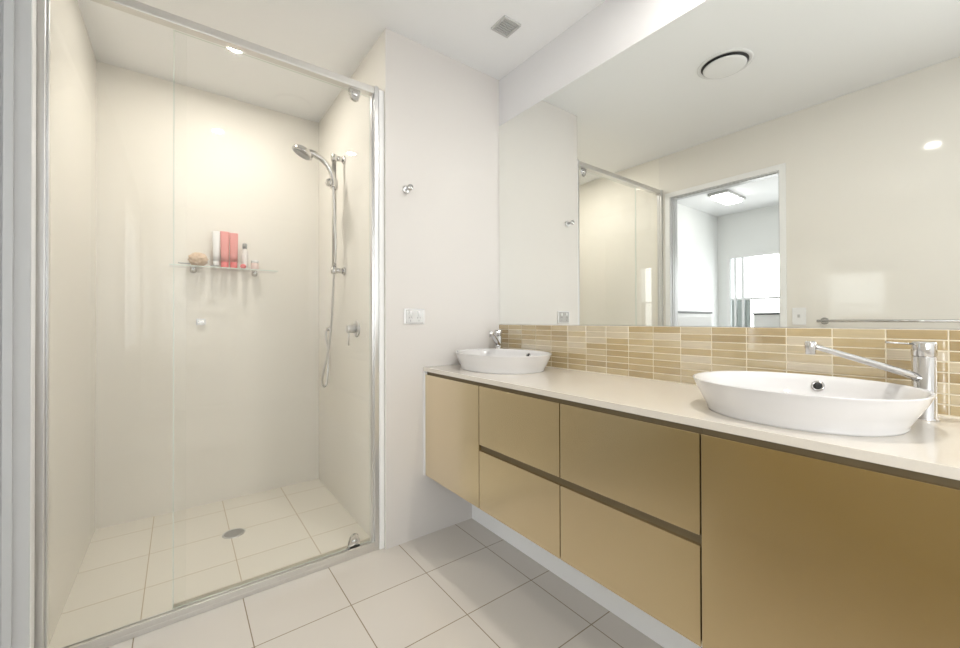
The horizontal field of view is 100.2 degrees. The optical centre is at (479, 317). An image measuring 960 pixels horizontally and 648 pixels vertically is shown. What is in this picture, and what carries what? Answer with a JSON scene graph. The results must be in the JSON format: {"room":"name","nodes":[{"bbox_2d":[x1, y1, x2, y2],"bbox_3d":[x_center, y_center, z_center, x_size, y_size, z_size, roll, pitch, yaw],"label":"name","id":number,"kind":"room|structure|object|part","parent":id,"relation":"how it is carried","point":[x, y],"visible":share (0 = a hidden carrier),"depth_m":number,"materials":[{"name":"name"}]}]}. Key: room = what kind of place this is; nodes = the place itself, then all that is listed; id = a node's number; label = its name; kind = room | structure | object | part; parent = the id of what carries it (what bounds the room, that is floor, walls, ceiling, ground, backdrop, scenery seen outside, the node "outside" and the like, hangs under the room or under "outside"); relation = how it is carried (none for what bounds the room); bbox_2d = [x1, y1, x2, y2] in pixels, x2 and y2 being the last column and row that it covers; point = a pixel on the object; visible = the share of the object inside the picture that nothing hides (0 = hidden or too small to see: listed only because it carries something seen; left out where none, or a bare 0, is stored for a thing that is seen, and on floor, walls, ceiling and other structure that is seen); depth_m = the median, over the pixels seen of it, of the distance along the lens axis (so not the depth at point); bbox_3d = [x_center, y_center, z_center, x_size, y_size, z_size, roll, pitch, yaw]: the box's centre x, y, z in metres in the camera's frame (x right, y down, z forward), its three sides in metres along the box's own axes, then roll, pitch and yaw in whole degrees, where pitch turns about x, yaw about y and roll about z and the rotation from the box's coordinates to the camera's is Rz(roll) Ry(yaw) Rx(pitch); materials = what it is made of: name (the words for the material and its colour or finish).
{"room":"bathroom","nodes":[
{"label":"bathroom","id":0,"kind":"room"},
{"bbox_2d":[34,0,96,645],"bbox_3d":[-0.487,-0.131,-0.033,0.110,2.515,5.330,0,0,-37],"label":"wall","id":1,"kind":"structure","parent":0,"point":[73,62],"depth_m":1.64,"materials":[{"name":"beige paint"}]},
{"bbox_2d":[0,0,36,647],"bbox_3d":[-1.142,0.015,0.842,0.121,2.147,0.848,0,0,-37],"label":"door frame","id":2,"kind":"structure","parent":1,"relation":"in","point":[17,17],"depth_m":1.17,"materials":[{"name":"grey paint"}]},
{"bbox_3d":[-1.096,0.015,0.877,0.006,2.147,0.848,0,0,-37],"label":"architrave","id":3,"kind":"part","parent":2,"relation":"part of","materials":[{"name":"white paint"}]},
{"bbox_2d":[95,61,318,529],"bbox_3d":[-1.659,-0.114,2.481,1.247,2.515,0.100,0,0,-37],"label":"wall","id":4,"kind":"structure","parent":0,"point":[246,380],"depth_m":2.40,"materials":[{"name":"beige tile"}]},
{"bbox_2d":[196,319,205,324],"bbox_3d":[-1.666,0.023,2.399,0.048,0.038,0.019,0,0,-37],"label":"wall plate","id":5,"kind":"object","parent":4,"relation":"attached to","point":[198,321],"visible":1,"depth_m":2.40,"materials":[{"name":"white plastic"}]},
{"bbox_2d":[169,264,277,276],"bbox_3d":[-1.539,-0.283,2.437,0.547,0.036,0.116,0,0,-37],"label":"shower shelf","id":6,"kind":"object","parent":4,"relation":"attached to","point":[193,268],"visible":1,"depth_m":2.39,"materials":[{"name":"clear glass"}]},
{"bbox_2d":[187,252,208,265],"bbox_3d":[-1.651,-0.342,2.352,0.103,0.086,0.089,0,0,-37],"label":"bath pouf","id":7,"kind":"object","parent":6,"relation":"on","point":[200,259],"visible":0.98,"depth_m":2.33,"materials":[{"name":"beige"}]},
{"bbox_2d":[212,231,219,264],"bbox_3d":[-1.580,-0.410,2.405,0.035,0.218,0.037,0,0,-7],"label":"tube","id":8,"kind":"object","parent":6,"relation":"on","point":[215,234],"visible":0.88,"depth_m":2.40,"materials":[{"name":"white plastic"}]},
{"bbox_3d":[-1.539,-0.297,2.437,0.547,0.007,0.113,0,0,-37],"label":"glass shelf","id":9,"kind":"part","parent":6,"relation":"part of","materials":[{"name":"clear glass"}]},
{"bbox_2d":[220,231,228,268],"bbox_3d":[-1.545,-0.412,2.432,0.040,0.222,0.039,0,0,-3],"label":"tube","id":10,"kind":"object","parent":6,"relation":"on","point":[224,236],"visible":0.87,"depth_m":2.42,"materials":[{"name":"pink plastic"}]},
{"bbox_2d":[229,233,237,267],"bbox_3d":[-1.508,-0.410,2.460,0.039,0.218,0.038,0,0,-4],"label":"tube","id":11,"kind":"object","parent":6,"relation":"on","point":[233,237],"visible":0.88,"depth_m":2.45,"materials":[{"name":"pink plastic"}]},
{"bbox_2d":[241,243,247,269],"bbox_3d":[-1.461,-0.381,2.494,0.036,0.160,0.036,0,0,-37],"label":"lotion bottle","id":12,"kind":"object","parent":6,"relation":"on","point":[244,255],"visible":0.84,"depth_m":2.48,"materials":[{"name":"white plastic"}]},
{"bbox_2d":[251,260,258,268],"bbox_3d":[-1.417,-0.331,2.527,0.044,0.060,0.044,0,0,-37],"label":"jar","id":13,"kind":"object","parent":6,"relation":"on","point":[254,263],"visible":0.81,"depth_m":2.51,"materials":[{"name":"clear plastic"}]},
{"bbox_2d":[77,0,604,122],"bbox_3d":[0.284,-1.438,0.555,2.047,0.100,5.530,0,0,-37],"label":"ceiling","id":14,"kind":"structure","parent":0,"point":[335,36],"depth_m":1.96,"materials":[{"name":"white paint"}]},
{"bbox_2d":[225,47,244,53],"bbox_3d":[-1.244,-1.372,2.040,0.098,0.005,0.098,0,0,-37],"label":"recessed light","id":15,"kind":"object","parent":14,"relation":"in","point":[225,47],"visible":0.16,"depth_m":2.07,"materials":[{"name":"white plastic"}]},
{"bbox_2d":[491,15,520,37],"bbox_3d":[0.123,-1.375,1.898,0.102,0.008,0.102,0,0,-37],"label":"ceiling vent","id":16,"kind":"object","parent":14,"relation":"in","point":[506,26],"visible":1,"depth_m":1.90,"materials":[{"name":"grey plastic"}]},
{"bbox_2d":[495,19,516,34],"bbox_3d":[0.123,-1.375,1.898,0.072,0.004,0.070,0,0,-37],"label":"grille","id":17,"kind":"object","parent":16,"relation":"attached to","point":[503,26],"depth_m":1.90,"materials":[{"name":"grey plastic"}]},
{"bbox_2d":[48,479,663,647],"bbox_3d":[0.291,1.142,0.540,2.047,0.120,5.530,0,0,-37],"label":"floor","id":18,"kind":"structure","parent":0,"point":[459,585],"depth_m":1.63,"materials":[{"name":"beige tile"}]},
{"bbox_2d":[34,0,383,647],"bbox_3d":[-0.929,-0.003,1.597,1.135,2.190,0.063,0,0,-37],"label":"shower frame","id":19,"kind":"object","parent":18,"relation":"on","point":[182,610],"visible":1,"depth_m":1.48,"materials":[{"name":"silver metal"}]},
{"bbox_3d":[-0.935,-1.080,1.599,1.123,0.033,0.042,0,0,-37],"label":"head rail","id":20,"kind":"part","parent":19,"relation":"part of","materials":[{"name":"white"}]},
{"bbox_3d":[-0.825,0.002,1.696,0.745,2.120,0.006,0,0,-37],"label":"door pane","id":21,"kind":"part","parent":19,"relation":"part of","materials":[{"name":"clear glass"}]},
{"bbox_2d":[222,528,244,538],"bbox_3d":[-1.280,1.119,2.087,0.104,0.004,0.104,0,0,-37],"label":"floor drain","id":22,"kind":"object","parent":18,"relation":"on","point":[236,532],"visible":1,"depth_m":2.08,"materials":[{"name":"silver metal"}]},
{"bbox_2d":[479,383,562,558],"bbox_3d":[0.292,0.522,1.596,0.414,0.518,0.437,0,0,-37],"label":"drawer unit","id":23,"kind":"object","parent":18,"relation":"on","point":[520,481],"visible":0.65,"depth_m":1.44,"materials":[{"name":"brown"}]},
{"bbox_3d":[0.134,0.398,1.478,0.018,0.240,0.434,0,0,-37],"label":"drawer","id":24,"kind":"part","parent":23,"relation":"part of","materials":[{"name":"beige laminate"}]},
{"bbox_3d":[0.134,0.661,1.476,0.018,0.238,0.434,0,0,-37],"label":"drawer","id":25,"kind":"part","parent":23,"relation":"part of","materials":[{"name":"beige laminate"}]},
{"bbox_2d":[472,504,701,647],"bbox_3d":[0.496,0.933,1.483,0.018,0.308,1.782,0,0,-37],"label":"plinth","id":26,"kind":"object","parent":18,"relation":"on","point":[646,624],"visible":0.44,"depth_m":1.56,"materials":[{"name":"white paint"}]},
{"bbox_2d":[560,399,702,646],"bbox_3d":[0.555,0.519,1.245,0.414,0.518,0.437,0,0,-37],"label":"drawer unit","id":27,"kind":"object","parent":18,"relation":"on","point":[630,491],"visible":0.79,"depth_m":1.08,"materials":[{"name":"brown"}]},
{"bbox_3d":[0.397,0.659,1.126,0.018,0.238,0.434,0,0,-37],"label":"drawer","id":28,"kind":"part","parent":27,"relation":"part of","materials":[{"name":"beige laminate"}]},
{"bbox_3d":[0.396,0.395,1.127,0.018,0.240,0.434,0,0,-37],"label":"drawer","id":29,"kind":"part","parent":27,"relation":"part of","materials":[{"name":"beige laminate"}]},
{"bbox_2d":[701,428,959,647],"bbox_3d":[0.825,0.516,0.885,0.414,0.518,0.463,0,0,-37],"label":"vanity cabinet","id":30,"kind":"object","parent":18,"relation":"on","point":[802,548],"visible":0.78,"depth_m":0.77,"materials":[{"name":"brown"}]},
{"bbox_2d":[423,364,959,480],"bbox_3d":[0.455,0.251,1.445,0.501,0.020,1.802,0,0,-37],"label":"benchtop","id":31,"kind":"object","parent":30,"relation":"on","point":[932,448],"visible":0.56,"depth_m":0.97,"materials":[{"name":"beige stone"}]},
{"bbox_2d":[489,330,501,348],"bbox_3d":[0.079,0.155,2.110,0.047,0.182,0.263,0,0,13],"label":"mixer","id":32,"kind":"object","parent":31,"relation":"on","point":[497,338],"visible":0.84,"depth_m":2.19,"materials":[{"name":"silver metal"}]},
{"bbox_3d":[0.077,0.114,2.096,0.030,0.091,0.220,0,0,12],"label":"spout","id":33,"kind":"part","parent":32,"relation":"part of","materials":[{"name":"silver metal"}]},
{"bbox_3d":[0.102,0.082,2.216,0.042,0.035,0.042,0,0,-37],"label":"handle","id":34,"kind":"part","parent":32,"relation":"part of","materials":[{"name":"silver metal"}]},
{"bbox_2d":[455,348,551,373],"bbox_3d":[0.105,0.205,1.945,0.400,0.080,0.524,0,0,-37],"label":"vessel basin","id":35,"kind":"object","parent":31,"relation":"on","point":[485,360],"visible":1,"depth_m":1.77,"materials":[{"name":"white ceramic"}]},
{"bbox_2d":[692,371,936,436],"bbox_3d":[0.778,0.198,0.987,0.400,0.080,0.456,0,0,-37],"label":"vessel basin","id":36,"kind":"object","parent":31,"relation":"on","point":[833,405],"visible":1,"depth_m":0.88,"materials":[{"name":"white glazed ceramic"},{"name":"polished chrome"}]},
{"bbox_2d":[804,341,939,421],"bbox_3d":[0.931,0.146,0.961,0.264,0.182,0.047,0,0,13],"label":"mixer","id":37,"kind":"object","parent":31,"relation":"on","point":[923,373],"visible":0.94,"depth_m":0.93,"materials":[{"name":"silver metal"}]},
{"bbox_3d":[0.917,0.105,0.964,0.221,0.091,0.030,0,0,13],"label":"spout","id":38,"kind":"part","parent":37,"relation":"part of","materials":[{"name":"silver metal"}]},
{"bbox_3d":[0.993,0.060,0.948,0.060,0.008,0.004,0,0,13],"label":"lever","id":39,"kind":"part","parent":37,"relation":"part of","materials":[{"name":"silver metal"}]},
{"bbox_3d":[1.037,0.072,0.938,0.042,0.035,0.042,0,0,-37],"label":"handle","id":40,"kind":"part","parent":37,"relation":"part of","materials":[{"name":"silver metal"}]},
{"bbox_2d":[319,28,499,548],"bbox_3d":[-0.498,-0.116,2.638,0.800,2.515,1.242,0,0,-37],"label":"wall","id":41,"kind":"structure","parent":0,"point":[441,113],"depth_m":2.12,"materials":[{"name":"white paint"}]},
{"bbox_2d":[325,154,345,274],"bbox_3d":[-0.841,-0.605,2.341,0.057,0.706,0.114,0,0,42],"label":"shower rail","id":42,"kind":"object","parent":41,"relation":"attached to","point":[334,158],"visible":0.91,"depth_m":2.33,"materials":[{"name":"silver metal"}]},
{"bbox_2d":[292,144,336,387],"bbox_3d":[-0.917,-0.255,2.362,0.194,1.382,0.434,0,0,6],"label":"shower","id":43,"kind":"object","parent":42,"relation":"attached to","point":[302,151],"visible":0.98,"depth_m":2.31,"materials":[{"name":"silver metal"}]},
{"bbox_3d":[-0.893,-0.846,2.271,0.147,0.183,0.039,0,0,-37],"label":"handle","id":44,"kind":"part","parent":43,"relation":"part of","materials":[{"name":"silver metal"}]},
{"bbox_2d":[346,320,359,344],"bbox_3d":[-0.699,0.082,2.192,0.056,0.136,0.092,0,0,-37],"label":"shower mixer","id":45,"kind":"object","parent":41,"relation":"attached to","point":[355,328],"visible":1,"depth_m":2.18,"materials":[{"name":"silver metal"}]},
{"bbox_3d":[-0.702,0.059,2.189,0.048,0.044,0.044,0,0,-37],"label":"handle","id":46,"kind":"part","parent":45,"relation":"part of","materials":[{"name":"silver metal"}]},
{"bbox_3d":[-0.681,0.059,2.206,0.009,0.092,0.092,0,0,-37],"label":"wall plate","id":47,"kind":"part","parent":45,"relation":"part of","materials":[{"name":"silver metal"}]},
{"bbox_2d":[403,184,412,193],"bbox_3d":[-0.347,-0.628,1.946,0.038,0.038,0.052,0,0,-37],"label":"robe hook","id":48,"kind":"object","parent":41,"relation":"attached to","point":[406,189],"visible":1,"depth_m":1.95,"materials":[{"name":"silver metal"}]},
{"bbox_3d":[-0.360,-0.628,1.964,0.038,0.038,0.008,0,0,-37],"label":"wall plate","id":49,"kind":"part","parent":48,"relation":"part of","materials":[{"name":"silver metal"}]},
{"bbox_2d":[404,308,424,323],"bbox_3d":[-0.323,-0.007,1.983,0.114,0.077,0.012,0,0,-37],"label":"power outlet","id":50,"kind":"object","parent":41,"relation":"attached to","point":[411,316],"visible":1,"depth_m":1.98,"materials":[{"name":"white plastic"}]},
{"bbox_2d":[423,371,480,507],"bbox_3d":[0.021,0.526,1.955,0.417,0.520,0.463,0,0,-37],"label":"vanity cabinet","id":51,"kind":"object","parent":41,"relation":"attached to","point":[451,447],"visible":0.49,"depth_m":1.81,"materials":[{"name":"brown"}]},
{"bbox_3d":[-0.113,0.527,2.135,0.417,0.520,0.014,0,0,-37],"label":"panel","id":52,"kind":"part","parent":51,"relation":"part of","materials":[{"name":"white paint"}]},
{"bbox_2d":[499,0,959,329],"bbox_3d":[1.379,-0.155,0.714,0.100,2.470,4.288,0,0,-37],"label":"wall","id":53,"kind":"structure","parent":0,"point":[613,26],"depth_m":1.83,"materials":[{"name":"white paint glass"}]},
{"bbox_2d":[499,325,959,417],"bbox_3d":[0.752,0.136,1.459,0.009,0.208,2.136,0,0,-37],"label":"backsplash","id":54,"kind":"structure","parent":53,"relation":"attached to","point":[660,353],"depth_m":1.34,"materials":[{"name":"tile"}]},
{"bbox_2d":[499,0,959,328],"bbox_3d":[0.752,-0.541,1.464,0.006,1.142,2.136,0,0,-37],"label":"wall mirror","id":55,"kind":"object","parent":53,"relation":"attached to","point":[739,163],"visible":1,"depth_m":1.29,"materials":[{"name":"white mirror"}]}
]}

